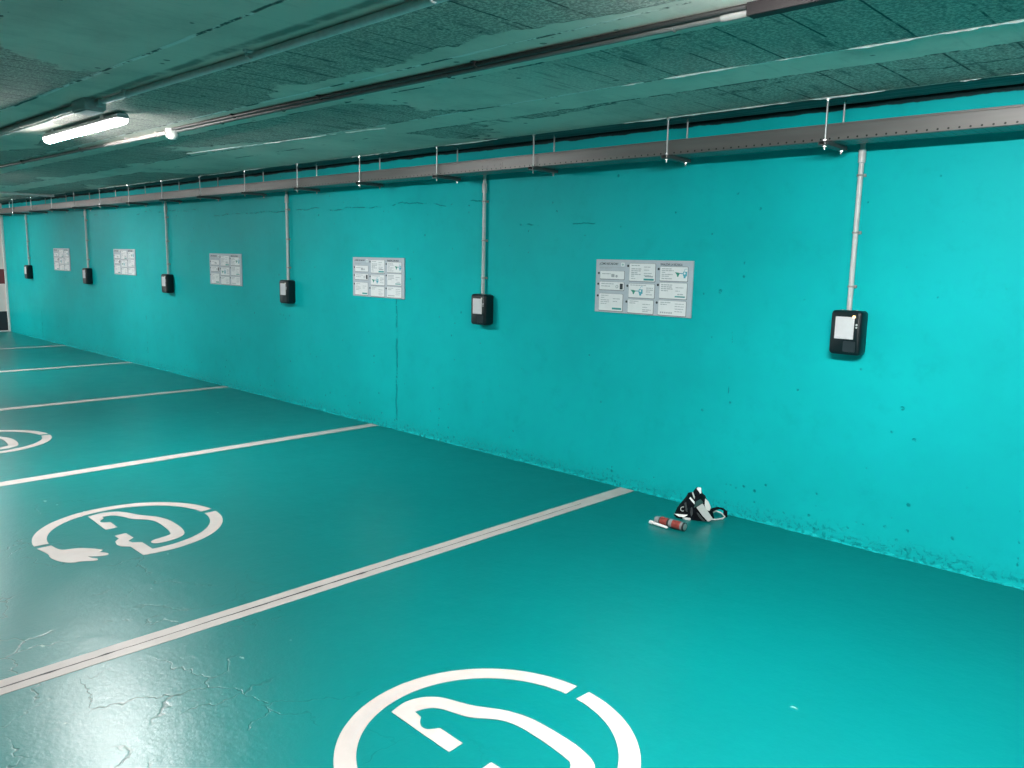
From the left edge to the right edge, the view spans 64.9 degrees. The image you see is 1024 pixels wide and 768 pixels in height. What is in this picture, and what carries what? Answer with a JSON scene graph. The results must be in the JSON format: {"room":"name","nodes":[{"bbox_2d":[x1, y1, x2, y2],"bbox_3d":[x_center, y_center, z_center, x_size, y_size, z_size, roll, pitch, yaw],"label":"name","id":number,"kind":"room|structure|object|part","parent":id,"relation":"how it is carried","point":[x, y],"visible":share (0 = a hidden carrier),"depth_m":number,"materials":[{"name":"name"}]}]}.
{"room":"underground parking garage","nodes":[
{"label":"underground parking garage","id":0,"kind":"room"},
{"bbox_2d":[0,203,7,330],"bbox_3d":[-12.241,-1.412,9.425,0.200,2.100,11.000,9,12,43],"label":"wall","id":1,"kind":"structure","parent":0,"point":[3,306],"depth_m":13.30,"materials":[{"name":"paint"}]},
{"bbox_2d":[0,331,1023,767],"bbox_3d":[-4.776,0.909,2.626,20.800,0.120,11.200,9,12,43],"label":"floor","id":2,"kind":"structure","parent":0,"point":[730,641],"depth_m":3.10,"materials":[{"name":"teal paint"}]},
{"bbox_2d":[0,430,51,452],"bbox_3d":[-3.712,0.410,5.643,0.844,0.002,0.842,9,12,43],"label":"charging symbol","id":3,"kind":"object","parent":2,"relation":"on","point":[11,443],"visible":1,"depth_m":5.71,"materials":[{"name":"white paint"}]},
{"bbox_2d":[0,345,65,348],"bbox_3d":[-8.174,-0.321,9.804,0.097,0.002,5.000,9,12,43],"label":"parking line","id":4,"kind":"object","parent":2,"relation":"on","point":[55,345],"visible":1,"depth_m":11.24,"materials":[{"name":"white paint"}]},
{"bbox_2d":[0,362,131,371],"bbox_3d":[-6.446,-0.034,8.165,0.097,0.002,5.000,9,12,43],"label":"parking line","id":5,"kind":"object","parent":2,"relation":"on","point":[120,362],"visible":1,"depth_m":9.38,"materials":[{"name":"white paint"}]},
{"bbox_2d":[0,386,225,410],"bbox_3d":[-4.670,0.262,6.480,0.097,0.002,5.000,9,12,43],"label":"parking line","id":6,"kind":"object","parent":2,"relation":"on","point":[40,405],"visible":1,"depth_m":7.44,"materials":[{"name":"white paint"}]},
{"bbox_2d":[32,502,222,562],"bbox_3d":[-1.872,0.707,3.959,0.844,0.002,0.842,9,12,43],"label":"charging symbol","id":7,"kind":"object","parent":2,"relation":"on","point":[74,555],"visible":1,"depth_m":3.88,"materials":[{"name":"white paint"}]},
{"bbox_2d":[0,424,377,486],"bbox_3d":[-2.849,0.565,4.752,0.097,0.002,5.000,9,12,43],"label":"parking line","id":8,"kind":"object","parent":2,"relation":"on","point":[11,482],"visible":1,"depth_m":5.34,"materials":[{"name":"white paint"}]},
{"bbox_2d":[0,487,633,694],"bbox_3d":[-1.043,0.865,3.039,0.099,0.002,5.000,9,12,43],"label":"parking line","id":9,"kind":"object","parent":2,"relation":"on","point":[26,679],"visible":1,"depth_m":3.12,"materials":[{"name":"white paint"}]},
{"bbox_2d":[333,669,640,767],"bbox_3d":[-0.067,1.007,2.248,0.844,0.002,0.842,9,12,43],"label":"charging symbol","id":10,"kind":"object","parent":2,"relation":"on","point":[345,750],"visible":1,"depth_m":2.38,"materials":[{"name":"white paint"}]},
{"bbox_2d":[649,520,667,528],"bbox_3d":[0.755,0.725,4.150,0.019,0.019,0.117,-6,11,-39],"label":"tube","id":11,"kind":"object","parent":2,"relation":"on","point":[650,521],"visible":1,"depth_m":4.15,"materials":[{"name":"white plastic"}]},
{"bbox_2d":[654,516,686,530],"bbox_3d":[0.814,0.715,4.135,0.173,0.045,0.046,9,12,41],"label":"spray can","id":12,"kind":"object","parent":2,"relation":"on","point":[668,522],"visible":0.99,"depth_m":4.11,"materials":[{"name":"metal"}]},
{"bbox_2d":[674,487,726,521],"bbox_3d":[1.009,0.632,4.293,0.278,0.172,0.157,4,9,16],"label":"bag","id":13,"kind":"object","parent":2,"relation":"on","point":[695,506],"visible":1,"depth_m":4.26,"materials":[{"name":"black fabric"}]},
{"bbox_3d":[0.983,0.630,4.240,0.050,0.044,0.012,1,9,-3],"label":"panel","id":14,"kind":"part","parent":13,"relation":"part of","materials":[{"name":"green fabric"}]},
{"bbox_3d":[1.012,0.677,4.230,0.086,0.088,0.024,6,10,26],"label":"panel","id":15,"kind":"part","parent":13,"relation":"part of","materials":[{"name":"grey fabric"}]},
{"bbox_3d":[1.093,0.698,4.285,0.095,0.046,0.038,-2,9,-22],"label":"cord","id":16,"kind":"part","parent":13,"relation":"part of","materials":[{"name":"fabric"}]},
{"bbox_2d":[0,0,1023,200],"bbox_3d":[-4.896,-1.288,2.114,20.800,0.227,10.717,9,12,43],"label":"ceiling","id":17,"kind":"structure","parent":0,"point":[54,54],"depth_m":3.10,"materials":[{"name":"concrete"}]},
{"bbox_2d":[0,191,53,196],"bbox_3d":[-7.205,-2.322,9.422,0.044,0.037,3.350,9,12,43],"label":"conduit","id":18,"kind":"object","parent":17,"relation":"attached to","point":[1,192],"visible":1,"depth_m":10.38,"materials":[{"name":"grey plastic"}]},
{"bbox_2d":[0,105,71,133],"bbox_3d":[-3.878,-1.673,5.637,4.760,0.037,0.044,9,12,43],"label":"conduit","id":19,"kind":"object","parent":17,"relation":"attached to","point":[53,114],"visible":0.98,"depth_m":4.42,"materials":[{"name":"white plastic"}]},
{"bbox_2d":[0,112,73,136],"bbox_3d":[-3.844,-1.685,5.686,4.740,0.027,0.048,9,12,43],"label":"conduit","id":20,"kind":"object","parent":17,"relation":"attached to","point":[69,113],"visible":0.66,"depth_m":4.61,"materials":[{"name":"grey plastic"}]},
{"bbox_2d":[0,144,103,167],"bbox_3d":[-4.341,-1.878,6.913,4.301,0.032,0.052,9,12,42],"label":"conduit","id":21,"kind":"object","parent":17,"relation":"attached to","point":[79,149],"visible":1,"depth_m":6.10,"materials":[{"name":"grey metal"}]},
{"bbox_2d":[42,113,128,142],"bbox_3d":[-2.485,-1.475,4.652,1.214,0.066,0.070,9,12,43],"label":"lamp","id":22,"kind":"object","parent":17,"relation":"attached to","point":[105,121],"visible":1,"depth_m":4.53,"materials":[{"name":"white plastic"}]},
{"bbox_2d":[71,97,105,115],"bbox_3d":[-2.081,-1.368,3.966,0.255,0.062,0.100,9,12,43],"label":"junction box","id":23,"kind":"object","parent":17,"relation":"attached to","point":[82,106],"visible":0.93,"depth_m":3.92,"materials":[{"name":"grey plastic"}]},
{"bbox_3d":[-2.091,-1.343,3.978,0.166,0.009,0.088,9,12,43],"label":"lid","id":24,"kind":"part","parent":23,"relation":"part of","materials":[{"name":"grey plastic"}]},
{"bbox_2d":[103,131,165,146],"bbox_3d":[-2.424,-1.569,5.161,0.930,0.033,0.044,9,12,42],"label":"conduit","id":25,"kind":"object","parent":17,"relation":"attached to","point":[156,133],"visible":0.98,"depth_m":5.12,"materials":[{"name":"white plastic"}]},
{"bbox_2d":[165,128,178,139],"bbox_3d":[-2.029,-1.491,4.808,0.076,0.062,0.076,9,12,43],"label":"ceiling sensor","id":26,"kind":"object","parent":17,"relation":"attached to","point":[172,135],"visible":0.93,"depth_m":4.78,"materials":[{"name":"plastic"}]},
{"bbox_2d":[241,170,266,197],"bbox_3d":[-2.291,-1.782,7.140,0.041,0.240,0.223,9,12,43],"label":"hanger","id":27,"kind":"object","parent":17,"relation":"hanging from","point":[244,192],"visible":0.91,"depth_m":7.12,"materials":[{"name":"metal"}]},
{"bbox_2d":[101,0,448,103],"bbox_3d":[0.564,-0.944,1.491,7.000,0.037,0.064,9,12,43],"label":"conduit","id":28,"kind":"object","parent":17,"relation":"attached to","point":[414,5],"visible":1,"depth_m":2.77,"materials":[{"name":"grey plastic"}]},
{"bbox_2d":[187,127,385,153],"bbox_3d":[-1.570,-1.584,5.275,2.207,0.013,0.027,8,11,39],"label":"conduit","id":29,"kind":"structure","parent":17,"relation":"attached to","point":[384,127],"depth_m":5.16,"materials":[{"name":"grey metal"}]},
{"bbox_2d":[293,164,319,193],"bbox_3d":[-1.671,-1.679,6.553,0.041,0.240,0.223,9,12,43],"label":"hanger","id":30,"kind":"object","parent":17,"relation":"hanging from","point":[296,188],"visible":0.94,"depth_m":6.52,"materials":[{"name":"metal"}]},
{"bbox_2d":[175,15,720,132],"bbox_3d":[-0.649,-1.282,3.533,3.660,0.032,0.044,9,12,42],"label":"conduit","id":31,"kind":"object","parent":17,"relation":"attached to","point":[674,28],"visible":0.73,"depth_m":2.98,"materials":[{"name":"grey metal"}]},
{"bbox_2d":[171,4,746,130],"bbox_3d":[-0.669,-1.286,3.512,3.660,0.025,0.044,9,12,42],"label":"conduit","id":32,"kind":"object","parent":17,"relation":"attached to","point":[742,7],"visible":1,"depth_m":2.91,"materials":[{"name":"grey metal"}]},
{"bbox_2d":[528,134,557,175],"bbox_3d":[0.188,-1.370,4.788,0.041,0.240,0.223,9,12,43],"label":"hanger","id":33,"kind":"object","parent":17,"relation":"hanging from","point":[533,168],"visible":0.91,"depth_m":4.76,"materials":[{"name":"metal"}]},
{"bbox_3d":[0.127,-1.352,4.726,0.008,0.221,0.008,9,12,43],"label":"rod","id":34,"kind":"part","parent":33,"relation":"part of","materials":[{"name":"metal"}]},
{"bbox_2d":[661,117,690,165],"bbox_3d":[0.853,-1.259,4.158,0.041,0.240,0.223,9,12,43],"label":"hanger","id":35,"kind":"object","parent":17,"relation":"hanging from","point":[666,156],"visible":0.91,"depth_m":4.13,"materials":[{"name":"metal"}]},
{"bbox_3d":[0.791,-1.242,4.096,0.008,0.221,0.008,9,12,43],"label":"rod","id":36,"kind":"part","parent":35,"relation":"part of","materials":[{"name":"metal"}]},
{"bbox_2d":[720,0,843,21],"bbox_3d":[1.106,-0.993,1.885,1.370,0.040,0.044,9,12,43],"label":"lamp","id":37,"kind":"object","parent":17,"relation":"attached to","point":[755,9],"depth_m":2.23,"materials":[{"name":"white plastic"}]},
{"bbox_2d":[623,19,1023,85],"bbox_3d":[2.045,-0.986,1.873,4.400,0.014,0.030,9,12,43],"label":"trim","id":38,"kind":"structure","parent":17,"relation":"attached to","point":[1020,20],"depth_m":2.64,"materials":[{"name":"grey metal"}]},
{"bbox_2d":[818,98,847,153],"bbox_3d":[1.443,-1.161,3.598,0.041,0.240,0.223,9,12,43],"label":"hanger","id":39,"kind":"object","parent":17,"relation":"hanging from","point":[831,145],"visible":0.94,"depth_m":3.56,"materials":[{"name":"metal"}]},
{"bbox_2d":[0,104,1023,213],"bbox_3d":[-2.266,-1.733,7.124,17.165,0.075,0.155,9,12,43],"label":"cable tray","id":40,"kind":"object","parent":39,"relation":"hanging from","point":[1011,117],"visible":1,"depth_m":4.15,"materials":[{"name":"grey metal"}]},
{"bbox_3d":[-4.456,-2.079,9.099,0.200,0.052,0.005,9,12,43],"label":"splice plate","id":41,"kind":"part","parent":40,"relation":"part of","materials":[{"name":"grey metal"}]},
{"bbox_3d":[-2.295,-1.720,7.049,0.200,0.052,0.005,9,12,43],"label":"splice plate","id":42,"kind":"part","parent":40,"relation":"part of","materials":[{"name":"grey metal"}]},
{"bbox_3d":[-0.131,-1.360,4.995,0.200,0.052,0.005,9,12,43],"label":"splice plate","id":43,"kind":"part","parent":40,"relation":"part of","materials":[{"name":"grey metal"}]},
{"bbox_3d":[1.381,-1.143,3.536,0.008,0.221,0.008,9,12,43],"label":"rod","id":44,"kind":"part","parent":39,"relation":"part of","materials":[{"name":"metal"}]},
{"bbox_3d":[1.508,-1.170,3.665,0.008,0.240,0.008,9,12,43],"label":"rod","id":45,"kind":"part","parent":39,"relation":"part of","materials":[{"name":"metal"}]},
{"bbox_2d":[1,83,1023,585],"bbox_3d":[-0.937,-0.804,6.372,20.800,2.300,0.200,9,12,43],"label":"wall","id":46,"kind":"structure","parent":0,"point":[910,446],"depth_m":4.56,"materials":[{"name":"teal paint"}]},
{"bbox_2d":[0,207,10,331],"bbox_3d":[-8.356,-1.880,13.269,0.030,2.030,0.032,9,12,43],"label":"trim","id":47,"kind":"structure","parent":46,"relation":"attached to","point":[1,216],"depth_m":13.27,"materials":[{"name":"white paint"}]},
{"bbox_2d":[11,199,28,215],"bbox_3d":[-7.248,-2.607,11.843,0.041,0.240,0.223,9,12,43],"label":"hanger","id":48,"kind":"object","parent":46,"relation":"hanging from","point":[13,213],"visible":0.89,"depth_m":11.82,"materials":[{"name":"metal"}]},
{"bbox_2d":[25,214,30,264],"bbox_3d":[-7.404,-2.220,12.296,0.040,0.805,0.038,9,12,43],"label":"conduit","id":49,"kind":"object","parent":46,"relation":"attached to","point":[26,223],"visible":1,"depth_m":12.29,"materials":[{"name":"white plastic"}]},
{"bbox_2d":[24,265,32,278],"bbox_3d":[-7.421,-1.722,12.347,0.146,0.210,0.083,9,12,43],"label":"box","id":50,"kind":"object","parent":46,"relation":"attached to","point":[28,269],"visible":1,"depth_m":12.30,"materials":[{"name":"black plastic"}]},
{"bbox_2d":[29,197,47,212],"bbox_3d":[-6.629,-2.504,11.255,0.041,0.240,0.223,9,12,43],"label":"hanger","id":51,"kind":"object","parent":46,"relation":"hanging from","point":[31,211],"visible":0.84,"depth_m":11.27,"materials":[{"name":"metal"}]},
{"bbox_2d":[49,194,68,211],"bbox_3d":[-6.010,-2.401,10.668,0.041,0.240,0.223,9,12,43],"label":"hanger","id":52,"kind":"object","parent":46,"relation":"hanging from","point":[51,209],"visible":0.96,"depth_m":10.65,"materials":[{"name":"metal"}]},
{"bbox_2d":[53,248,70,270],"bbox_3d":[-6.352,-1.756,11.354,0.666,0.311,0.012,9,12,43],"label":"panel","id":53,"kind":"object","parent":46,"relation":"attached to","point":[62,262],"visible":1,"depth_m":11.33,"materials":[{"name":"grey"}]},
{"bbox_2d":[72,191,91,210],"bbox_3d":[-5.390,-2.298,10.080,0.041,0.240,0.223,9,12,43],"label":"hanger","id":54,"kind":"object","parent":46,"relation":"hanging from","point":[74,207],"visible":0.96,"depth_m":10.07,"materials":[{"name":"metal"}]},
{"bbox_2d":[84,209,89,267],"bbox_3d":[-5.590,-1.926,10.574,0.040,0.805,0.038,9,12,43],"label":"conduit","id":55,"kind":"object","parent":46,"relation":"attached to","point":[85,215],"visible":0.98,"depth_m":10.57,"materials":[{"name":"white plastic"}]},
{"bbox_2d":[82,268,92,283],"bbox_3d":[-5.608,-1.428,10.626,0.146,0.210,0.083,9,12,43],"label":"box","id":56,"kind":"object","parent":46,"relation":"attached to","point":[87,274],"visible":1,"depth_m":10.58,"materials":[{"name":"black plastic"}]},
{"bbox_2d":[97,188,118,208],"bbox_3d":[-4.771,-2.195,9.493,0.041,0.240,0.223,9,12,43],"label":"hanger","id":57,"kind":"object","parent":46,"relation":"hanging from","point":[99,205],"visible":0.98,"depth_m":9.48,"materials":[{"name":"metal"}]},
{"bbox_2d":[113,249,136,275],"bbox_3d":[-4.723,-1.488,9.808,0.666,0.311,0.012,9,12,43],"label":"panel","id":58,"kind":"object","parent":46,"relation":"attached to","point":[124,259],"visible":1,"depth_m":9.79,"materials":[{"name":"grey"}]},
{"bbox_2d":[126,184,147,205],"bbox_3d":[-4.151,-2.092,8.905,0.041,0.240,0.223,9,12,43],"label":"hanger","id":59,"kind":"object","parent":46,"relation":"hanging from","point":[128,202],"visible":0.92,"depth_m":8.88,"materials":[{"name":"metal"}]},
{"bbox_2d":[161,274,173,292],"bbox_3d":[-3.830,-1.118,8.941,0.146,0.210,0.083,9,12,43],"label":"box","id":60,"kind":"object","parent":46,"relation":"attached to","point":[167,280],"visible":1,"depth_m":8.90,"materials":[{"name":"black plastic"}]},
{"bbox_2d":[164,201,170,273],"bbox_3d":[-3.812,-1.616,8.889,0.040,0.805,0.038,9,12,43],"label":"conduit","id":61,"kind":"object","parent":46,"relation":"attached to","point":[165,206],"visible":1,"depth_m":8.88,"materials":[{"name":"white plastic"}]},
{"bbox_2d":[159,180,181,203],"bbox_3d":[-3.530,-1.988,8.315,0.041,0.240,0.223,9,12,43],"label":"hanger","id":62,"kind":"object","parent":46,"relation":"hanging from","point":[161,199],"visible":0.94,"depth_m":8.31,"materials":[{"name":"metal"}]},
{"bbox_2d":[197,176,220,200],"bbox_3d":[-2.913,-1.886,7.730,0.041,0.240,0.223,9,12,43],"label":"hanger","id":63,"kind":"object","parent":46,"relation":"hanging from","point":[199,196],"visible":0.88,"depth_m":7.71,"materials":[{"name":"metal"}]},
{"bbox_2d":[209,253,242,285],"bbox_3d":[-2.867,-1.147,8.051,0.666,0.311,0.012,9,12,43],"label":"panel","id":64,"kind":"object","parent":46,"relation":"attached to","point":[225,269],"visible":1,"depth_m":8.03,"materials":[{"name":"grey"}]},
{"bbox_2d":[279,280,295,303],"bbox_3d":[-2.017,-0.830,7.220,0.146,0.210,0.083,9,12,43],"label":"box","id":65,"kind":"object","parent":46,"relation":"attached to","point":[287,287],"visible":1,"depth_m":7.17,"materials":[{"name":"black plastic"}]},
{"bbox_2d":[285,191,290,279],"bbox_3d":[-2.000,-1.327,7.168,0.040,0.805,0.038,9,12,43],"label":"conduit","id":66,"kind":"object","parent":46,"relation":"attached to","point":[286,192],"visible":0.99,"depth_m":7.16,"materials":[{"name":"white plastic"}]},
{"bbox_2d":[356,156,382,188],"bbox_3d":[-1.056,-1.577,5.969,0.041,0.240,0.223,9,12,43],"label":"hanger","id":67,"kind":"object","parent":46,"relation":"hanging from","point":[359,183],"visible":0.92,"depth_m":5.95,"materials":[{"name":"metal"}]},
{"bbox_2d":[353,257,404,298],"bbox_3d":[-1.055,-0.838,6.333,0.666,0.311,0.012,9,12,43],"label":"panel","id":68,"kind":"object","parent":46,"relation":"attached to","point":[372,276],"visible":1,"depth_m":6.32,"materials":[{"name":"grey"}]},
{"bbox_2d":[432,146,460,182],"bbox_3d":[-0.435,-1.474,5.379,0.041,0.240,0.223,9,12,43],"label":"hanger","id":69,"kind":"object","parent":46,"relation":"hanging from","point":[436,176],"visible":0.91,"depth_m":5.34,"materials":[{"name":"metal"}]},
{"bbox_3d":[-0.496,-1.456,5.317,0.008,0.221,0.008,9,12,43],"label":"rod","id":70,"kind":"part","parent":69,"relation":"part of","materials":[{"name":"metal"}]},
{"bbox_2d":[471,294,493,324],"bbox_3d":[-0.206,-0.511,5.504,0.146,0.210,0.083,9,12,43],"label":"box","id":71,"kind":"object","parent":46,"relation":"attached to","point":[481,304],"visible":1,"depth_m":5.46,"materials":[{"name":"black plastic"}]},
{"bbox_2d":[477,315,482,322],"bbox_3d":[-0.218,-0.441,5.470,0.058,0.050,0.002,9,12,43],"label":"socket","id":72,"kind":"object","parent":71,"relation":"attached to","point":[479,317],"depth_m":5.47,"materials":[{"name":"black plastic"}]},
{"bbox_2d":[481,175,488,293],"bbox_3d":[-0.189,-1.009,5.452,0.040,0.805,0.038,9,12,43],"label":"conduit","id":73,"kind":"object","parent":46,"relation":"attached to","point":[484,185],"visible":0.96,"depth_m":5.44,"materials":[{"name":"white plastic"}]},
{"bbox_2d":[0,73,1023,202],"bbox_3d":[-1.082,-1.815,6.042,20.800,0.208,0.283,9,12,43],"label":"trim","id":74,"kind":"structure","parent":46,"relation":"attached to","point":[1009,79],"depth_m":4.35,"materials":[{"name":"grey metal"}]},
{"bbox_2d":[11,331,1023,589],"bbox_3d":[-0.951,0.343,6.390,20.570,0.030,0.021,9,12,43],"label":"trim","id":75,"kind":"structure","parent":46,"relation":"attached to","point":[813,534],"depth_m":4.75,"materials":[{"name":"teal paint"}]},
{"bbox_2d":[595,259,693,317],"bbox_3d":[0.746,-0.555,4.623,0.666,0.311,0.012,9,12,43],"label":"panel","id":76,"kind":"object","parent":46,"relation":"attached to","point":[641,287],"visible":1,"depth_m":4.60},
{"bbox_2d":[631,265,652,278],"bbox_3d":[0.745,-0.640,4.607,0.150,0.078,0.001,9,12,43],"label":"print","id":77,"kind":"object","parent":76,"relation":"attached to","point":[637,271],"depth_m":4.61,"materials":[{"name":"grey paper"}]},
{"bbox_2d":[662,268,673,278],"bbox_3d":[0.868,-0.615,4.490,0.076,0.059,0.001,9,12,43],"label":"print","id":78,"kind":"object","parent":76,"relation":"on","point":[667,273],"depth_m":4.49,"materials":[{"name":"grey paper"}]},
{"bbox_2d":[660,302,683,313],"bbox_3d":[0.892,-0.423,4.492,0.154,0.063,0.001,9,12,43],"label":"print","id":79,"kind":"object","parent":76,"relation":"attached to","point":[665,307],"depth_m":4.49,"materials":[{"name":"grey paper"}]},
{"bbox_2d":[661,284,682,294],"bbox_3d":[0.892,-0.525,4.479,0.147,0.055,0.001,9,12,43],"label":"print","id":80,"kind":"object","parent":76,"relation":"attached to","point":[666,289],"depth_m":4.48,"materials":[{"name":"grey paper"}]},
{"bbox_2d":[829,309,867,355],"bbox_3d":[1.587,-0.245,3.798,0.146,0.210,0.083,9,12,43],"label":"box","id":81,"kind":"object","parent":46,"relation":"attached to","point":[848,327],"visible":1,"depth_m":3.76,"materials":[{"name":"black plastic"}]},
{"bbox_2d":[842,341,854,352],"bbox_3d":[1.576,-0.174,3.765,0.058,0.050,0.002,9,12,43],"label":"socket","id":82,"kind":"object","parent":81,"relation":"attached to","point":[847,346],"depth_m":3.77,"materials":[{"name":"black plastic"}]},
{"bbox_2d":[847,143,866,309],"bbox_3d":[1.605,-0.743,3.747,0.040,0.805,0.038,9,12,43],"label":"conduit","id":83,"kind":"object","parent":46,"relation":"attached to","point":[862,151],"visible":0.99,"depth_m":3.74,"materials":[{"name":"grey plastic"}]}
]}

